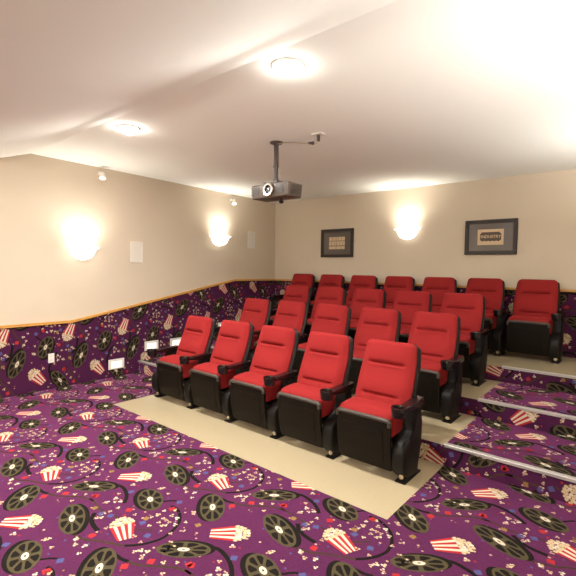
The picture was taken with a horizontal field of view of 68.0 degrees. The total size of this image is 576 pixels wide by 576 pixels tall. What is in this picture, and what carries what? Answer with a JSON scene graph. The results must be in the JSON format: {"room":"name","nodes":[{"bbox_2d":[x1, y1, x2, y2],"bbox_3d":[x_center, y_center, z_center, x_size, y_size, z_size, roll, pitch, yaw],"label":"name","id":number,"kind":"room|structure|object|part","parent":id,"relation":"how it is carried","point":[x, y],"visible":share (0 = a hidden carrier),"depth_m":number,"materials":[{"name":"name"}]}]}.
{"room":"auditorium","nodes":[
{"label":"auditorium","id":0,"kind":"room"},
{"bbox_2d":[0,280,273,397],"bbox_3d":[-3.005,0.624,5.569,0.006,1.372,8.500,3,3,40],"label":"wall","id":1,"kind":"structure","parent":0,"point":[82,350],"depth_m":6.05,"materials":[{"name":"purple carpet"}]},
{"bbox_2d":[48,353,53,362],"bbox_3d":[-3.056,0.905,5.513,0.010,0.120,0.074,3,3,40],"label":"power outlet","id":2,"kind":"object","parent":1,"relation":"attached to","point":[50,356],"visible":1,"depth_m":5.51,"materials":[{"name":"white plastic"}]},
{"bbox_2d":[108,358,123,369],"bbox_3d":[-2.492,1.102,6.202,0.016,0.144,0.240,3,3,40],"label":"step light","id":3,"kind":"object","parent":1,"relation":"attached to","point":[114,363],"visible":1,"depth_m":6.19,"materials":[{"name":"white plastic"}]},
{"bbox_2d":[144,340,157,350],"bbox_3d":[-2.120,0.893,6.636,0.016,0.144,0.240,3,3,40],"label":"step light","id":4,"kind":"object","parent":1,"relation":"attached to","point":[148,344],"visible":0.78,"depth_m":6.63,"materials":[{"name":"white plastic"}]},
{"bbox_2d":[170,337,180,345],"bbox_3d":[-1.827,0.889,6.990,0.016,0.144,0.240,3,3,40],"label":"step light","id":5,"kind":"object","parent":1,"relation":"attached to","point":[174,341],"visible":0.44,"depth_m":6.96,"materials":[{"name":"white plastic"}]},
{"bbox_2d":[0,153,275,325],"bbox_3d":[-3.041,-0.103,5.578,0.120,3.121,8.740,3,3,40],"label":"wall","id":6,"kind":"structure","parent":0,"point":[48,205],"depth_m":6.04,"materials":[{"name":"beige paint"}]},
{"bbox_2d":[66,247,98,259],"bbox_3d":[-2.700,-0.459,5.700,0.219,0.174,0.438,3,3,40],"label":"wall sconce","id":7,"kind":"object","parent":6,"relation":"attached to","point":[80,253],"visible":1,"depth_m":5.65,"materials":[{"name":"white glass"}]},
{"bbox_2d":[98,171,105,180],"bbox_3d":[-2.560,-1.544,5.855,0.149,0.133,0.092,3,3,40],"label":"spotlight","id":8,"kind":"object","parent":6,"relation":"attached to","point":[102,177],"visible":1,"depth_m":5.84,"materials":[{"name":"white plastic"}]},
{"bbox_2d":[130,242,142,262],"bbox_3d":[-2.264,-0.534,6.383,0.014,0.310,0.194,3,3,40],"label":"wall speaker","id":9,"kind":"object","parent":6,"relation":"attached to","point":[136,248],"visible":1,"depth_m":6.38,"materials":[{"name":"white plastic"}]},
{"bbox_2d":[0,279,274,328],"bbox_3d":[-2.989,0.186,5.543,0.028,0.559,8.500,3,3,40],"label":"trim","id":10,"kind":"structure","parent":6,"relation":"attached to","point":[213,285],"depth_m":6.21,"materials":[{"name":"brown wood"}]},
{"bbox_2d":[210,235,230,245],"bbox_3d":[-1.149,-0.833,7.548,0.219,0.174,0.438,3,3,40],"label":"wall sconce","id":11,"kind":"object","parent":6,"relation":"attached to","point":[218,240],"visible":1,"depth_m":7.49,"materials":[{"name":"white glass"}]},
{"bbox_2d":[230,198,236,204],"bbox_3d":[-0.996,-1.569,7.741,0.149,0.133,0.092,3,3,40],"label":"spotlight","id":12,"kind":"object","parent":6,"relation":"attached to","point":[231,199],"visible":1,"depth_m":7.73,"materials":[{"name":"white plastic"}]},
{"bbox_2d":[247,232,254,247],"bbox_3d":[-0.709,-0.926,8.234,0.014,0.310,0.194,3,3,40],"label":"wall speaker","id":13,"kind":"object","parent":6,"relation":"attached to","point":[251,235],"visible":1,"depth_m":8.23,"materials":[{"name":"white plastic"}]},
{"bbox_2d":[114,394,442,518],"bbox_3d":[-0.581,1.512,3.582,6.580,0.150,8.740,3,3,40],"label":"floor","id":14,"kind":"structure","parent":0,"point":[372,489],"depth_m":3.62,"materials":[{"name":"beige plastic"}]},
{"bbox_2d":[147,315,215,408],"bbox_3d":[-1.274,0.855,5.166,0.781,1.004,0.564,3,3,40],"label":"seat","id":15,"kind":"object","parent":14,"relation":"on","point":[193,349],"visible":0.95,"depth_m":5.08,"materials":[{"name":"red fabric"}]},
{"bbox_3d":[-1.516,0.769,5.349,0.072,0.064,0.337,3,3,40],"label":"armrest","id":16,"kind":"part","parent":15,"relation":"part of","materials":[{"name":"plastic"}]},
{"bbox_3d":[-1.383,1.097,5.000,0.350,0.270,0.053,3,3,40],"label":"panel","id":17,"kind":"part","parent":15,"relation":"part of","materials":[{"name":"grey plastic"}]},
{"bbox_2d":[159,354,197,378],"bbox_3d":[-1.302,0.928,5.087,0.464,0.212,0.280,3,3,40],"label":"seat cushion","id":18,"kind":"object","parent":15,"relation":"on","point":[170,367],"depth_m":4.96,"materials":[{"name":"red fabric"}]},
{"bbox_3d":[-1.163,0.627,5.217,0.492,0.549,0.247,3,3,40],"label":"backrest","id":19,"kind":"part","parent":15,"relation":"part of","materials":[{"name":"red fabric"}]},
{"bbox_3d":[-1.020,0.795,4.938,0.072,0.064,0.337,3,3,40],"label":"armrest","id":20,"kind":"part","parent":15,"relation":"part of","materials":[{"name":"plastic"}]},
{"bbox_2d":[189,320,253,422],"bbox_3d":[-0.714,0.884,4.702,0.610,1.004,0.564,3,3,40],"label":"seat","id":21,"kind":"object","parent":14,"relation":"on","point":[208,380],"visible":0.94,"depth_m":4.64,"materials":[{"name":"fabric"}]},
{"bbox_3d":[-0.889,1.123,4.590,0.350,0.270,0.053,3,3,40],"label":"panel","id":22,"kind":"part","parent":21,"relation":"part of","materials":[{"name":"grey plastic"}]},
{"bbox_2d":[193,362,234,388],"bbox_3d":[-0.808,0.954,4.677,0.464,0.212,0.280,3,3,40],"label":"seat cushion","id":23,"kind":"object","parent":21,"relation":"on","point":[205,375],"depth_m":4.56,"materials":[{"name":"red fabric"}]},
{"bbox_3d":[-0.669,0.653,4.808,0.492,0.549,0.247,3,3,40],"label":"backrest","id":24,"kind":"part","parent":21,"relation":"part of","materials":[{"name":"red fabric"}]},
{"bbox_3d":[-0.526,0.821,4.528,0.072,0.064,0.337,3,3,40],"label":"armrest","id":25,"kind":"part","parent":21,"relation":"part of","materials":[{"name":"plastic"}]},
{"bbox_2d":[229,325,298,438],"bbox_3d":[-0.220,0.910,4.293,0.610,1.004,0.564,3,3,40],"label":"seat","id":26,"kind":"object","parent":14,"relation":"on","point":[256,390],"visible":0.98,"depth_m":4.23,"materials":[{"name":"fabric"}]},
{"bbox_3d":[-0.396,1.149,4.181,0.350,0.270,0.053,3,3,40],"label":"panel","id":27,"kind":"part","parent":26,"relation":"part of","materials":[{"name":"grey plastic"}]},
{"bbox_2d":[233,372,280,401],"bbox_3d":[-0.315,0.981,4.268,0.464,0.212,0.280,3,3,40],"label":"seat cushion","id":28,"kind":"object","parent":26,"relation":"on","point":[247,386],"depth_m":4.15,"materials":[{"name":"red fabric"}]},
{"bbox_3d":[-0.175,0.679,4.398,0.492,0.549,0.247,3,3,40],"label":"backrest","id":29,"kind":"part","parent":26,"relation":"part of","materials":[{"name":"red fabric"}]},
{"bbox_3d":[-0.032,0.847,4.119,0.072,0.064,0.337,3,3,40],"label":"armrest","id":30,"kind":"part","parent":26,"relation":"part of","materials":[{"name":"plastic"}]},
{"bbox_2d":[277,331,353,459],"bbox_3d":[0.274,0.936,3.884,0.610,1.004,0.564,3,3,40],"label":"seat","id":31,"kind":"object","parent":14,"relation":"on","point":[322,384],"visible":0.98,"depth_m":3.82,"materials":[{"name":"fabric"}]},
{"bbox_3d":[0.098,1.175,3.772,0.350,0.270,0.053,3,3,40],"label":"panel","id":32,"kind":"part","parent":31,"relation":"part of","materials":[{"name":"grey plastic"}]},
{"bbox_2d":[280,383,334,417],"bbox_3d":[0.179,1.006,3.858,0.464,0.212,0.280,3,3,40],"label":"seat cushion","id":33,"kind":"object","parent":31,"relation":"on","point":[299,400],"depth_m":3.75,"materials":[{"name":"red fabric"}]},
{"bbox_3d":[0.319,0.705,3.989,0.492,0.549,0.247,3,3,40],"label":"backrest","id":34,"kind":"part","parent":31,"relation":"part of","materials":[{"name":"red fabric"}]},
{"bbox_3d":[0.462,0.873,3.710,0.072,0.064,0.337,3,3,40],"label":"armrest","id":35,"kind":"part","parent":31,"relation":"part of","materials":[{"name":"plastic"}]},
{"bbox_2d":[336,339,423,484],"bbox_3d":[0.768,0.963,3.474,0.610,1.004,0.564,3,3,40],"label":"seat","id":36,"kind":"object","parent":14,"relation":"on","point":[380,426],"visible":1,"depth_m":3.40,"materials":[{"name":"fabric"}]},
{"bbox_3d":[0.592,1.202,3.362,0.350,0.270,0.053,3,3,40],"label":"panel","id":37,"kind":"part","parent":36,"relation":"part of","materials":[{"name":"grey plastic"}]},
{"bbox_2d":[340,396,402,436],"bbox_3d":[0.673,1.033,3.449,0.464,0.212,0.280,3,3,40],"label":"seat cushion","id":38,"kind":"object","parent":36,"relation":"on","point":[363,416],"depth_m":3.35,"materials":[{"name":"red fabric"}]},
{"bbox_3d":[0.813,0.731,3.579,0.492,0.549,0.247,3,3,40],"label":"backrest","id":39,"kind":"part","parent":36,"relation":"part of","materials":[{"name":"red fabric"}]},
{"bbox_3d":[0.955,0.899,3.300,0.072,0.064,0.337,3,3,40],"label":"armrest","id":40,"kind":"part","parent":36,"relation":"part of","materials":[{"name":"plastic"}]},
{"bbox_2d":[0,372,575,575],"bbox_3d":[-1.567,1.469,2.391,6.340,0.006,5.411,3,3,40],"label":"floor","id":41,"kind":"structure","parent":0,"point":[90,485],"depth_m":2.79,"materials":[{"name":"purple carpet"}]},
{"bbox_2d":[0,0,575,202],"bbox_3d":[-0.534,-1.268,3.462,6.580,0.825,8.740,3,3,40],"label":"ceiling","id":42,"kind":"structure","parent":0,"point":[403,94],"depth_m":3.07,"materials":[{"name":"beige paint"}]},
{"bbox_2d":[116,124,139,134],"bbox_3d":[-1.574,-1.549,4.213,0.224,0.062,0.224,3,3,40],"label":"ceiling light","id":43,"kind":"object","parent":42,"relation":"attached to","point":[127,129],"visible":1,"depth_m":4.16,"materials":[{"name":"white glass"}]},
{"bbox_2d":[251,140,301,203],"bbox_3d":[-0.130,-1.233,4.552,0.522,0.665,0.287,3,3,40],"label":"ceiling projector","id":44,"kind":"object","parent":42,"relation":"hanging from","point":[275,190],"visible":0.98,"depth_m":4.49,"materials":[{"name":"silver metal"}]},
{"bbox_2d":[251,188,258,195],"bbox_3d":[-0.348,-1.037,4.612,0.110,0.081,0.024,3,3,40],"label":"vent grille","id":45,"kind":"object","parent":44,"relation":"attached to","point":[255,191],"depth_m":4.61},
{"bbox_3d":[-0.125,-1.559,4.596,0.144,0.016,0.144,3,3,40],"label":"ceiling plate","id":46,"kind":"part","parent":44,"relation":"part of","materials":[{"name":"grey metal"}]},
{"bbox_2d":[275,183,282,192],"bbox_3d":[-0.084,-1.027,4.393,0.105,0.090,0.024,3,3,40],"label":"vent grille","id":47,"kind":"object","parent":44,"relation":"attached to","point":[278,186],"depth_m":4.39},
{"bbox_2d":[290,184,299,194],"bbox_3d":[0.071,-1.020,4.417,0.023,0.088,0.150,3,3,40],"label":"vent grille","id":48,"kind":"object","parent":44,"relation":"attached to","point":[294,188],"depth_m":4.41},
{"bbox_2d":[271,58,304,76],"bbox_3d":[-0.001,-1.464,2.870,0.224,0.062,0.224,3,3,40],"label":"ceiling light","id":49,"kind":"object","parent":42,"relation":"attached to","point":[286,67],"visible":1,"depth_m":2.82,"materials":[{"name":"white glass"}]},
{"bbox_2d":[278,132,325,144],"bbox_3d":[0.128,-1.505,4.426,0.580,0.102,0.080,3,3,40],"label":"outlet box","id":50,"kind":"object","parent":42,"relation":"attached to","point":[318,134],"visible":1,"depth_m":4.30,"materials":[{"name":"white plastic"}]},
{"bbox_3d":[0.306,-1.539,4.278,0.120,0.014,0.080,3,3,40],"label":"plate","id":51,"kind":"part","parent":50,"relation":"part of","materials":[{"name":"white plastic"}]},
{"bbox_2d":[143,356,575,476],"bbox_3d":[0.454,1.224,4.813,6.340,0.006,0.907,3,3,40],"label":"step","id":52,"kind":"structure","parent":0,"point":[542,449],"depth_m":3.57,"materials":[{"name":"purple carpet"}]},
{"bbox_2d":[352,394,475,465],"bbox_3d":[1.149,1.290,5.656,6.340,0.174,3.089,3,3,40],"label":"floor","id":53,"kind":"structure","parent":0,"point":[434,429],"depth_m":3.94,"materials":[{"name":"beige carpet"}]},
{"bbox_2d":[138,360,156,366],"bbox_3d":[-1.816,1.132,6.124,1.152,0.024,0.052,3,3,40],"label":"step nosing","id":54,"kind":"structure","parent":53,"relation":"attached to","point":[140,361],"depth_m":6.33,"materials":[{"name":"metal"}]},
{"bbox_2d":[215,298,271,369],"bbox_3d":[-0.625,0.656,5.994,0.781,1.004,0.564,3,3,40],"label":"seat","id":55,"kind":"object","parent":53,"relation":"on","point":[257,312],"visible":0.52,"depth_m":5.96,"materials":[{"name":"fabric"}]},
{"bbox_2d":[250,335,257,349],"bbox_3d":[-0.654,0.729,5.914,0.464,0.212,0.280,3,3,40],"label":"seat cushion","id":56,"kind":"object","parent":55,"relation":"on","point":[255,337],"depth_m":5.79,"materials":[{"name":"red fabric"}]},
{"bbox_3d":[-0.514,0.428,6.045,0.492,0.549,0.247,3,3,40],"label":"backrest","id":57,"kind":"part","parent":55,"relation":"part of","materials":[{"name":"red fabric"}]},
{"bbox_3d":[-0.372,0.596,5.765,0.072,0.064,0.337,3,3,40],"label":"armrest","id":58,"kind":"part","parent":55,"relation":"part of","materials":[{"name":"plastic"}]},
{"bbox_2d":[254,300,308,382],"bbox_3d":[-0.063,0.685,5.528,0.610,1.004,0.564,3,3,40],"label":"seat","id":59,"kind":"object","parent":53,"relation":"on","point":[289,314],"visible":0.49,"depth_m":5.57,"materials":[{"name":"fabric"}]},
{"bbox_3d":[-0.018,0.454,5.633,0.492,0.549,0.247,3,3,40],"label":"backrest","id":60,"kind":"part","parent":59,"relation":"part of","materials":[{"name":"red fabric"}]},
{"bbox_3d":[0.124,0.622,5.354,0.072,0.064,0.337,3,3,40],"label":"armrest","id":61,"kind":"part","parent":59,"relation":"part of","materials":[{"name":"plastic"}]},
{"bbox_2d":[294,304,350,380],"bbox_3d":[0.433,0.712,5.117,0.610,1.004,0.564,3,3,40],"label":"seat","id":62,"kind":"object","parent":53,"relation":"on","point":[328,318],"visible":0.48,"depth_m":5.16,"materials":[{"name":"fabric"}]},
{"bbox_3d":[0.258,0.951,5.005,0.350,0.270,0.053,3,3,40],"label":"panel","id":63,"kind":"part","parent":62,"relation":"part of","materials":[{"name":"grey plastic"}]},
{"bbox_2d":[298,343,306,348],"bbox_3d":[0.339,0.782,5.092,0.464,0.212,0.280,3,3,40],"label":"seat cushion","id":64,"kind":"object","parent":62,"relation":"on","point":[301,346],"depth_m":5.10,"materials":[{"name":"red fabric"}]},
{"bbox_3d":[0.478,0.480,5.222,0.492,0.549,0.247,3,3,40],"label":"backrest","id":65,"kind":"part","parent":62,"relation":"part of","materials":[{"name":"red fabric"}]},
{"bbox_2d":[138,362,575,505],"bbox_3d":[0.161,1.324,4.466,6.340,0.168,0.006,3,3,40],"label":"step riser","id":66,"kind":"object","parent":53,"relation":"attached to","point":[548,486],"depth_m":3.27,"materials":[{"name":"purple carpet"}]},
{"bbox_2d":[348,307,400,393],"bbox_3d":[0.929,0.738,4.705,0.610,1.004,0.564,3,3,40],"label":"seat","id":67,"kind":"object","parent":53,"relation":"on","point":[374,323],"visible":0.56,"depth_m":4.75,"materials":[{"name":"fabric"}]},
{"bbox_3d":[0.754,0.977,4.593,0.350,0.270,0.053,3,3,40],"label":"panel","id":68,"kind":"part","parent":67,"relation":"part of","materials":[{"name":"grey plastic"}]},
{"bbox_2d":[353,350,364,358],"bbox_3d":[0.835,0.808,4.680,0.464,0.212,0.280,3,3,40],"label":"seat cushion","id":69,"kind":"object","parent":67,"relation":"on","point":[357,354],"depth_m":4.62,"materials":[{"name":"red fabric"}]},
{"bbox_3d":[0.974,0.506,4.811,0.492,0.549,0.247,3,3,40],"label":"backrest","id":70,"kind":"part","parent":67,"relation":"part of","materials":[{"name":"red fabric"}]},
{"bbox_2d":[408,311,463,423],"bbox_3d":[1.425,0.764,4.294,0.610,1.004,0.564,3,3,40],"label":"seat","id":71,"kind":"object","parent":53,"relation":"on","point":[437,335],"visible":0.86,"depth_m":4.18,"materials":[{"name":"fabric"}]},
{"bbox_3d":[1.250,1.003,4.182,0.350,0.270,0.053,3,3,40],"label":"panel","id":72,"kind":"part","parent":71,"relation":"part of","materials":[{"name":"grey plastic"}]},
{"bbox_3d":[1.470,0.532,4.399,0.492,0.549,0.247,3,3,40],"label":"backrest","id":73,"kind":"part","parent":71,"relation":"part of","materials":[{"name":"red fabric"}]},
{"bbox_2d":[421,359,447,385],"bbox_3d":[1.331,0.834,4.269,0.464,0.212,0.280,3,3,40],"label":"seat cushion","id":74,"kind":"object","parent":71,"relation":"on","point":[432,374],"depth_m":4.09,"materials":[{"name":"red fabric"}]},
{"bbox_3d":[1.613,0.700,4.120,0.072,0.064,0.337,3,3,40],"label":"armrest","id":75,"kind":"part","parent":71,"relation":"part of","materials":[{"name":"plastic"}]},
{"bbox_2d":[444,442,575,482],"bbox_3d":[1.956,1.331,2.997,1.696,0.024,0.052,3,3,40],"label":"step nosing","id":76,"kind":"structure","parent":53,"relation":"attached to","point":[565,477],"depth_m":3.20,"materials":[{"name":"metal"}]},
{"bbox_2d":[274,169,575,289],"bbox_3d":[2.196,-0.059,6.833,6.340,3.104,0.120,3,3,40],"label":"wall","id":77,"kind":"structure","parent":0,"point":[543,204],"depth_m":6.61,"materials":[{"name":"beige paint"}]},
{"bbox_2d":[321,228,353,256],"bbox_3d":[0.891,-0.820,7.795,0.695,0.515,0.035,3,3,40],"label":"framed picture","id":78,"kind":"object","parent":77,"relation":"attached to","point":[334,242],"visible":1,"depth_m":7.78},
{"bbox_2d":[328,236,345,249],"bbox_3d":[0.893,-0.820,7.797,0.365,0.243,0.002,3,3,40],"label":"print","id":79,"kind":"object","parent":78,"relation":"attached to","point":[334,242],"depth_m":7.79},
{"bbox_2d":[394,228,419,239],"bbox_3d":[1.875,-0.872,6.856,0.438,0.174,0.219,3,3,40],"label":"wall sconce","id":80,"kind":"object","parent":77,"relation":"attached to","point":[404,233],"visible":1,"depth_m":6.81,"materials":[{"name":"white glass"}]},
{"bbox_2d":[275,279,575,291],"bbox_3d":[2.160,-0.043,6.768,6.312,0.032,0.028,3,3,40],"label":"trim","id":81,"kind":"structure","parent":77,"relation":"attached to","point":[458,286],"depth_m":6.41,"materials":[{"name":"brown wood"}]},
{"bbox_2d":[464,218,517,254],"bbox_3d":[2.904,-0.730,6.126,0.700,0.500,0.035,3,3,40],"label":"framed picture","id":82,"kind":"object","parent":77,"relation":"attached to","point":[493,236],"visible":1,"depth_m":6.11},
{"bbox_2d":[477,229,503,244],"bbox_3d":[2.905,-0.731,6.128,0.350,0.225,0.003,3,3,40],"label":"print","id":83,"kind":"object","parent":82,"relation":"attached to","point":[484,236],"depth_m":6.12},
{"bbox_2d":[274,280,575,357],"bbox_3d":[2.148,0.396,6.804,6.340,0.849,0.006,3,3,40],"label":"wall","id":84,"kind":"structure","parent":0,"point":[567,299],"depth_m":5.59,"materials":[{"name":"purple carpet"}]},
{"bbox_2d":[461,377,499,416],"bbox_3d":[1.442,1.106,5.997,6.340,0.174,2.182,3,3,40],"label":"floor","id":85,"kind":"structure","parent":0,"point":[468,390],"depth_m":4.62,"materials":[{"name":"beige carpet"}]},
{"bbox_2d":[268,285,311,325],"bbox_3d":[-0.033,0.463,6.654,0.781,1.004,0.564,3,3,40],"label":"seat","id":86,"kind":"object","parent":85,"relation":"on","point":[296,293],"visible":0.28,"depth_m":6.66,"materials":[{"name":"fabric"}]},
{"bbox_3d":[0.078,0.235,6.704,0.492,0.549,0.247,3,3,40],"label":"backrest","id":87,"kind":"part","parent":86,"relation":"part of","materials":[{"name":"red fabric"}]},
{"bbox_2d":[304,287,346,342],"bbox_3d":[0.523,0.492,6.193,0.610,1.004,0.564,3,3,40],"label":"seat","id":88,"kind":"object","parent":85,"relation":"on","point":[325,295],"visible":0.41,"depth_m":6.25,"materials":[{"name":"fabric"}]},
{"bbox_3d":[0.347,0.731,6.081,0.350,0.270,0.053,3,3,40],"label":"panel","id":89,"kind":"part","parent":88,"relation":"part of","materials":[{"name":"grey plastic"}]},
{"bbox_3d":[0.568,0.261,6.298,0.492,0.549,0.247,3,3,40],"label":"backrest","id":90,"kind":"part","parent":88,"relation":"part of","materials":[{"name":"red fabric"}]},
{"bbox_2d":[348,288,385,339],"bbox_3d":[1.013,0.518,5.787,0.610,1.004,0.564,3,3,40],"label":"seat","id":91,"kind":"object","parent":85,"relation":"on","point":[373,298],"visible":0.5,"depth_m":5.87,"materials":[{"name":"fabric"}]},
{"bbox_2d":[350,323,357,328],"bbox_3d":[0.918,0.588,5.762,0.464,0.212,0.280,3,3,40],"label":"seat cushion","id":92,"kind":"object","parent":91,"relation":"on","point":[352,325],"depth_m":5.67,"materials":[{"name":"red fabric"}]},
{"bbox_3d":[1.058,0.287,5.892,0.492,0.549,0.247,3,3,40],"label":"backrest","id":93,"kind":"part","parent":91,"relation":"part of","materials":[{"name":"red fabric"}]},
{"bbox_2d":[209,348,575,437],"bbox_3d":[0.743,1.129,5.156,6.340,0.168,0.006,3,3,40],"label":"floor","id":94,"kind":"structure","parent":85,"relation":"attached to","point":[532,420],"depth_m":3.98,"materials":[{"name":"purple carpet"}]},
{"bbox_2d":[211,338,575,415],"bbox_3d":[1.037,1.030,5.503,6.340,0.006,0.907,3,3,40],"label":"floor","id":95,"kind":"structure","parent":85,"relation":"on","point":[521,395],"depth_m":4.30,"materials":[{"name":"purple carpet"}]},
{"bbox_2d":[392,290,431,342],"bbox_3d":[1.503,0.544,5.381,0.610,1.004,0.564,3,3,40],"label":"seat","id":96,"kind":"object","parent":85,"relation":"on","point":[407,303],"visible":0.44,"depth_m":5.43,"materials":[{"name":"fabric"}]},
{"bbox_2d":[400,328,410,334],"bbox_3d":[1.408,0.614,5.355,0.464,0.212,0.280,3,3,40],"label":"seat cushion","id":97,"kind":"object","parent":96,"relation":"on","point":[403,331],"depth_m":5.22,"materials":[{"name":"red fabric"}]},
{"bbox_3d":[1.548,0.313,5.486,0.492,0.549,0.247,3,3,40],"label":"backrest","id":98,"kind":"part","parent":96,"relation":"part of","materials":[{"name":"red fabric"}]},
{"bbox_2d":[440,292,488,386],"bbox_3d":[1.993,0.570,4.974,0.610,1.004,0.564,3,3,40],"label":"seat","id":99,"kind":"object","parent":85,"relation":"on","point":[470,308],"visible":0.69,"depth_m":4.90,"materials":[{"name":"fabric"}]},
{"bbox_3d":[1.817,0.809,4.862,0.350,0.270,0.053,3,3,40],"label":"panel","id":100,"kind":"part","parent":99,"relation":"part of","materials":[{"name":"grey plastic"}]},
{"bbox_3d":[2.038,0.338,5.080,0.492,0.549,0.247,3,3,40],"label":"backrest","id":101,"kind":"part","parent":99,"relation":"part of","materials":[{"name":"red fabric"}]},
{"bbox_2d":[460,334,474,354],"bbox_3d":[1.898,0.640,4.949,0.464,0.212,0.280,3,3,40],"label":"seat cushion","id":102,"kind":"object","parent":99,"relation":"on","point":[467,345],"depth_m":4.74,"materials":[{"name":"red fabric"}]},
{"bbox_3d":[2.180,0.506,4.800,0.072,0.064,0.337,3,3,40],"label":"armrest","id":103,"kind":"part","parent":99,"relation":"part of","materials":[{"name":"plastic"}]},
{"bbox_2d":[478,398,575,420],"bbox_3d":[2.539,1.137,3.687,1.696,0.024,0.052,3,3,40],"label":"step nosing","id":104,"kind":"structure","parent":85,"relation":"attached to","point":[555,414],"depth_m":3.93,"materials":[{"name":"metal"}]},
{"bbox_2d":[486,349,575,381],"bbox_3d":[1.735,0.922,6.339,6.340,0.174,1.274,3,3,40],"label":"floor","id":105,"kind":"structure","parent":0,"point":[567,366],"depth_m":5.17,"materials":[{"name":"beige carpet"}]},
{"bbox_2d":[270,274,314,308],"bbox_3d":[0.102,0.236,7.926,0.781,1.004,0.564,3,3,40],"label":"seat","id":106,"kind":"object","parent":105,"relation":"on","point":[298,279],"visible":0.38,"depth_m":7.92,"materials":[{"name":"fabric"}]},
{"bbox_3d":[0.213,0.008,7.977,0.492,0.549,0.247,3,3,40],"label":"backrest","id":107,"kind":"part","parent":106,"relation":"part of","materials":[{"name":"red fabric"}]},
{"bbox_2d":[308,274,344,317],"bbox_3d":[0.664,0.266,7.460,0.610,1.004,0.564,3,3,40],"label":"seat","id":108,"kind":"object","parent":105,"relation":"on","point":[326,280],"visible":0.25,"depth_m":7.52,"materials":[{"name":"fabric"}]},
{"bbox_3d":[0.709,0.034,7.566,0.492,0.549,0.247,3,3,40],"label":"backrest","id":109,"kind":"part","parent":108,"relation":"part of","materials":[{"name":"red fabric"}]},
{"bbox_2d":[345,275,377,307],"bbox_3d":[1.160,0.292,7.049,0.610,1.004,0.564,3,3,40],"label":"seat","id":110,"kind":"object","parent":105,"relation":"on","point":[357,281],"visible":0.38,"depth_m":7.16,"materials":[{"name":"fabric"}]},
{"bbox_2d":[383,276,414,308],"bbox_3d":[1.656,0.318,6.638,0.610,1.004,0.564,3,3,40],"label":"seat","id":111,"kind":"object","parent":105,"relation":"on","point":[392,284],"visible":0.39,"depth_m":6.73,"materials":[{"name":"fabric"}]},
{"bbox_2d":[422,277,456,312],"bbox_3d":[2.152,0.344,6.227,0.610,1.004,0.564,3,3,40],"label":"seat","id":112,"kind":"object","parent":105,"relation":"on","point":[437,287],"visible":0.38,"depth_m":6.28,"materials":[{"name":"fabric"}]},
{"bbox_2d":[465,278,507,355],"bbox_3d":[2.648,0.370,5.815,0.610,1.004,0.564,3,3,40],"label":"seat","id":113,"kind":"object","parent":105,"relation":"on","point":[492,289],"visible":0.66,"depth_m":5.75,"materials":[{"name":"fabric"}]},
{"bbox_3d":[2.693,0.139,5.921,0.492,0.549,0.247,3,3,40],"label":"backrest","id":114,"kind":"part","parent":113,"relation":"part of","materials":[{"name":"red fabric"}]},
{"bbox_2d":[485,313,496,328],"bbox_3d":[2.554,0.440,5.790,0.464,0.212,0.280,3,3,40],"label":"seat cushion","id":115,"kind":"object","parent":113,"relation":"on","point":[490,320],"depth_m":5.58,"materials":[{"name":"red fabric"}]},
{"bbox_3d":[2.836,0.307,5.641,0.072,0.064,0.337,3,3,40],"label":"armrest","id":116,"kind":"part","parent":113,"relation":"part of","materials":[{"name":"plastic"}]},
{"bbox_2d":[485,365,575,393],"bbox_3d":[1.326,0.935,5.846,6.340,0.168,0.006,3,3,40],"label":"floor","id":117,"kind":"structure","parent":105,"relation":"attached to","point":[568,385],"depth_m":4.71,"materials":[{"name":"purple carpet"}]},
{"bbox_2d":[506,279,564,363],"bbox_3d":[3.144,0.397,5.404,0.610,1.004,0.564,3,3,40],"label":"seat","id":118,"kind":"object","parent":105,"relation":"on","point":[535,326],"visible":1,"depth_m":5.35,"materials":[{"name":"fabric"}]},
{"bbox_3d":[2.969,0.635,5.292,0.350,0.270,0.053,3,3,40],"label":"panel","id":119,"kind":"part","parent":118,"relation":"part of","materials":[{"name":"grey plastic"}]},
{"bbox_2d":[508,315,552,333],"bbox_3d":[3.050,0.467,5.379,0.464,0.212,0.280,3,3,40],"label":"seat cushion","id":120,"kind":"object","parent":118,"relation":"on","point":[517,324],"depth_m":5.28,"materials":[{"name":"red fabric"}]},
{"bbox_3d":[3.190,0.165,5.509,0.492,0.549,0.247,3,3,40],"label":"backrest","id":121,"kind":"part","parent":118,"relation":"part of","materials":[{"name":"red fabric"}]},
{"bbox_2d":[502,366,575,378],"bbox_3d":[3.121,0.943,4.378,1.696,0.024,0.052,3,3,40],"label":"step nosing","id":122,"kind":"structure","parent":105,"relation":"attached to","point":[503,367],"depth_m":4.66,"materials":[{"name":"metal"}]}
]}

